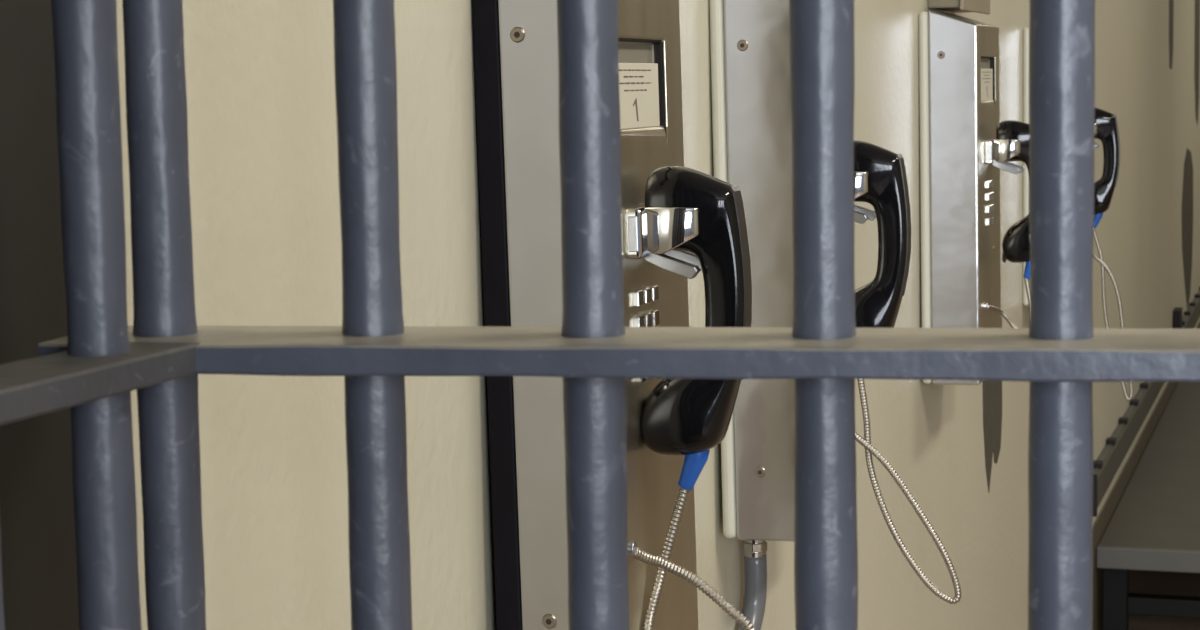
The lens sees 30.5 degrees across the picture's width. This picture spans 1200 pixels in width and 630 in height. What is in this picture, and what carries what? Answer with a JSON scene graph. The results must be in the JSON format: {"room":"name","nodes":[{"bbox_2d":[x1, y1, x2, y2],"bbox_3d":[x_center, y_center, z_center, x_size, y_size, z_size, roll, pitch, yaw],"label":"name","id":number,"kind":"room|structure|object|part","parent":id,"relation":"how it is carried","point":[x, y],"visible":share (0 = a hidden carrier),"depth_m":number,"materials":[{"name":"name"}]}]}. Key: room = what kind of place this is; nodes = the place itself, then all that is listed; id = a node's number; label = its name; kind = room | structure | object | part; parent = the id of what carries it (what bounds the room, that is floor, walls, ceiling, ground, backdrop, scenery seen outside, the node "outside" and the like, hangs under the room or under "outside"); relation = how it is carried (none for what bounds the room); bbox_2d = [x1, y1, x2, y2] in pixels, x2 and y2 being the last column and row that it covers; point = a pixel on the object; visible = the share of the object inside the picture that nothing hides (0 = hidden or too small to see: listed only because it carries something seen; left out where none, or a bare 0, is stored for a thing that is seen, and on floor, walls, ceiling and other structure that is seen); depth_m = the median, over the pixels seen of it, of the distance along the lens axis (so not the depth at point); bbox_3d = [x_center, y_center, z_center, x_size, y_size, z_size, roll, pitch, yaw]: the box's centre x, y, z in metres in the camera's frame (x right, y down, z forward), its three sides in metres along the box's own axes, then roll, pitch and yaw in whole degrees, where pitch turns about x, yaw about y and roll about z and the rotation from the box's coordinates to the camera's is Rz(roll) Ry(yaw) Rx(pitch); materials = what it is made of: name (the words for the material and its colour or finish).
{"room":"prison interior","nodes":[
{"label":"prison interior","id":0,"kind":"room"},
{"bbox_2d":[116,0,1199,629],"bbox_3d":[1.396,-0.635,6.353,0.150,3.100,19.000,1,6,18],"label":"wall","id":1,"kind":"structure","parent":0,"point":[263,147],"depth_m":1.60,"materials":[{"name":"beige paint"}]},
{"bbox_2d":[0,0,78,629],"bbox_3d":[-0.855,0.143,-0.747,0.048,3.100,3.825,1,6,18],"label":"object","id":2,"kind":"structure","parent":1,"relation":"in","point":[38,537],"depth_m":1.00,"materials":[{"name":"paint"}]},
{"bbox_2d":[472,0,701,629],"bbox_3d":[0.018,-0.004,1.727,0.143,0.627,0.240,0,6,18],"label":"payphone","id":3,"kind":"object","parent":1,"relation":"attached to","point":[515,42],"visible":0.65,"depth_m":1.64,"materials":[{"name":"silver metal"}]},
{"bbox_3d":[-0.040,-0.004,1.747,0.020,0.627,0.238,0,6,18],"label":"mounting plate","id":4,"kind":"part","parent":3,"relation":"part of","materials":[{"name":"black metal"}]},
{"bbox_3d":[0.054,-0.064,1.675,0.043,0.036,0.010,0,6,18],"label":"cradle arm","id":5,"kind":"part","parent":3,"relation":"part of","materials":[{"name":"silver metal"}]},
{"bbox_2d":[632,166,754,629],"bbox_3d":[0.074,0.156,1.719,0.120,0.544,0.079,-2,6,-11],"label":"handset","id":6,"kind":"object","parent":3,"relation":"attached to","point":[689,418],"visible":0.9,"depth_m":1.69,"materials":[{"name":"black plastic"}]},
{"bbox_3d":[0.078,0.279,1.723,0.119,0.298,0.061,-2,6,-11],"label":"armoured cord","id":7,"kind":"part","parent":6,"relation":"part of","materials":[{"name":"metal"}]},
{"bbox_2d":[709,0,875,541],"bbox_3d":[0.223,-0.066,2.345,0.143,0.576,0.244,0,6,18],"label":"payphone","id":8,"kind":"object","parent":1,"relation":"attached to","point":[750,39],"visible":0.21,"depth_m":2.23,"materials":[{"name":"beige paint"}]},
{"bbox_3d":[0.163,-0.065,2.366,0.016,0.575,0.242,0,6,18],"label":"mounting plate","id":9,"kind":"part","parent":8,"relation":"part of","materials":[{"name":"beige paint"}]},
{"bbox_2d":[737,540,766,629],"bbox_3d":[0.157,0.791,2.379,0.029,1.130,0.127,1,6,23],"label":"conduit","id":10,"kind":"object","parent":8,"relation":"attached to","point":[754,551],"visible":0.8,"depth_m":2.36,"materials":[{"name":"silver metal"}]},
{"bbox_3d":[0.258,-0.132,2.291,0.043,0.036,0.010,0,6,18],"label":"cradle arm","id":11,"kind":"part","parent":8,"relation":"part of","materials":[{"name":"silver metal"}]},
{"bbox_2d":[854,140,961,603],"bbox_3d":[0.305,0.065,2.324,0.143,0.497,0.122,1,6,18],"label":"handset","id":12,"kind":"object","parent":8,"relation":"attached to","point":[877,302],"visible":0.64,"depth_m":2.33,"materials":[{"name":"black plastic"}]},
{"bbox_3d":[0.297,0.185,2.353,0.167,0.253,0.069,-3,6,-17],"label":"armoured cord","id":13,"kind":"part","parent":12,"relation":"part of","materials":[{"name":"metal"}]},
{"bbox_2d":[928,0,989,13],"bbox_3d":[0.581,-0.593,3.550,0.060,0.208,0.286,1,6,18],"label":"junction box","id":14,"kind":"object","parent":1,"relation":"attached to","point":[957,6],"visible":1,"depth_m":3.46,"materials":[{"name":"paint"}]},
{"bbox_3d":[0.605,-0.592,3.542,0.006,0.208,0.286,1,6,18],"label":"plate","id":15,"kind":"part","parent":14,"relation":"part of","materials":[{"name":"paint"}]},
{"bbox_2d":[919,10,1023,384],"bbox_3d":[0.598,-0.191,3.483,0.143,0.576,0.244,0,6,18],"label":"payphone","id":16,"kind":"object","parent":1,"relation":"attached to","point":[962,158],"visible":0.94,"depth_m":3.38,"materials":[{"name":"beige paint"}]},
{"bbox_3d":[0.538,-0.191,3.504,0.016,0.575,0.242,1,6,18],"label":"mounting plate","id":17,"kind":"part","parent":16,"relation":"part of","materials":[{"name":"beige paint"}]},
{"bbox_3d":[0.634,-0.256,3.429,0.043,0.036,0.010,1,6,18],"label":"cradle arm","id":18,"kind":"part","parent":16,"relation":"part of","materials":[{"name":"silver metal"}]},
{"bbox_2d":[988,120,1029,327],"bbox_3d":[0.657,-0.065,3.477,0.138,0.484,0.079,-3,6,-15],"label":"handset","id":19,"kind":"object","parent":16,"relation":"attached to","point":[1016,241],"visible":0.42,"depth_m":3.45,"materials":[{"name":"black plastic"}]},
{"bbox_3d":[0.663,0.057,3.476,0.138,0.241,0.052,-3,6,-15],"label":"armoured cord","id":20,"kind":"part","parent":19,"relation":"part of","materials":[{"name":"metal"}]},
{"bbox_2d":[982,317,1001,492],"bbox_3d":[0.745,0.174,4.179,0.001,0.317,0.260,1,6,18],"label":"trim","id":21,"kind":"structure","parent":1,"relation":"attached to","point":[992,390],"depth_m":4.17,"materials":[{"name":"beige paint"}]},
{"bbox_2d":[1023,27,1098,305],"bbox_3d":[0.977,-0.316,4.631,0.143,0.576,0.244,1,6,18],"label":"payphone","id":22,"kind":"object","parent":1,"relation":"attached to","point":[1026,31],"visible":0.07,"depth_m":4.53,"materials":[{"name":"beige paint"}]},
{"bbox_3d":[0.917,-0.317,4.652,0.016,0.575,0.242,1,6,18],"label":"mounting plate","id":23,"kind":"part","parent":22,"relation":"part of","materials":[{"name":"beige paint"}]},
{"bbox_3d":[1.013,-0.381,4.577,0.043,0.036,0.010,1,6,18],"label":"cradle arm","id":24,"kind":"part","parent":22,"relation":"part of","materials":[{"name":"silver metal"}]},
{"bbox_2d":[1093,108,1132,400],"bbox_3d":[1.042,-0.127,4.625,0.141,0.617,0.075,-2,6,-10],"label":"handset","id":25,"kind":"object","parent":22,"relation":"attached to","point":[1108,133],"visible":0.53,"depth_m":4.59,"materials":[{"name":"black plastic"}]},
{"bbox_3d":[1.047,-0.005,4.623,0.141,0.374,0.046,-2,6,-10],"label":"armoured cord","id":26,"kind":"part","parent":25,"relation":"part of","materials":[{"name":"metal"}]},
{"bbox_2d":[1092,322,1199,629],"bbox_3d":[2.748,0.305,10.245,0.006,0.375,9.000,1,6,18],"label":"baseboard","id":27,"kind":"structure","parent":1,"relation":"attached to","point":[1111,503],"depth_m":6.68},
{"bbox_2d":[1093,287,1199,516],"bbox_3d":[2.642,-0.006,9.869,0.030,0.204,8.512,1,6,18],"label":"raceway","id":28,"kind":"object","parent":1,"relation":"attached to","point":[1107,464],"visible":0.58,"depth_m":6.83,"materials":[{"name":"grey paint"}]},
{"bbox_2d":[1169,0,1173,69],"bbox_3d":[2.257,-1.259,8.689,0.001,0.575,0.280,1,6,18],"label":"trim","id":29,"kind":"structure","parent":1,"relation":"attached to","point":[1171,2],"depth_m":8.70,"materials":[{"name":"beige paint"}]},
{"bbox_2d":[1181,148,1192,308],"bbox_3d":[2.648,-0.380,9.917,0.001,0.750,0.860,1,6,18],"label":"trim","id":30,"kind":"structure","parent":1,"relation":"attached to","point":[1187,192],"depth_m":9.92,"materials":[{"name":"beige paint"}]},
{"bbox_2d":[1194,0,1199,125],"bbox_3d":[2.817,-1.362,10.383,0.001,0.940,0.450,1,6,18],"label":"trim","id":31,"kind":"structure","parent":1,"relation":"attached to","point":[1197,2],"depth_m":10.42,"materials":[{"name":"beige paint"}]},
{"bbox_2d":[1129,570,1199,629],"bbox_3d":[3.632,0.983,5.868,4.750,0.100,19.150,1,6,18],"label":"floor","id":32,"kind":"structure","parent":0,"point":[1140,581],"depth_m":6.89,"materials":[{"name":"brown concrete"}]},
{"bbox_2d":[0,0,1199,629],"bbox_3d":[0.087,-0.027,0.726,0.755,3.098,0.428,0,6,11],"label":"bars","id":33,"kind":"object","parent":32,"relation":"on","point":[93,370],"visible":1,"depth_m":0.91,"materials":[{"name":"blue metal"}]},
{"bbox_2d":[1096,382,1199,629],"bbox_3d":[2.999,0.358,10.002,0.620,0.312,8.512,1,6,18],"label":"desk","id":34,"kind":"object","parent":32,"relation":"on","point":[1154,525],"visible":0.9,"depth_m":6.38,"materials":[{"name":"paint"}]},
{"bbox_3d":[1.439,0.816,6.142,0.068,0.255,0.068,1,6,18],"label":"leg","id":35,"kind":"part","parent":34,"relation":"part of","materials":[{"name":"black metal"}]},
{"bbox_3d":[1.667,0.673,5.983,0.620,0.060,0.024,1,6,18],"label":"edge trim","id":36,"kind":"part","parent":34,"relation":"part of","materials":[{"name":"grey metal"}]}
]}

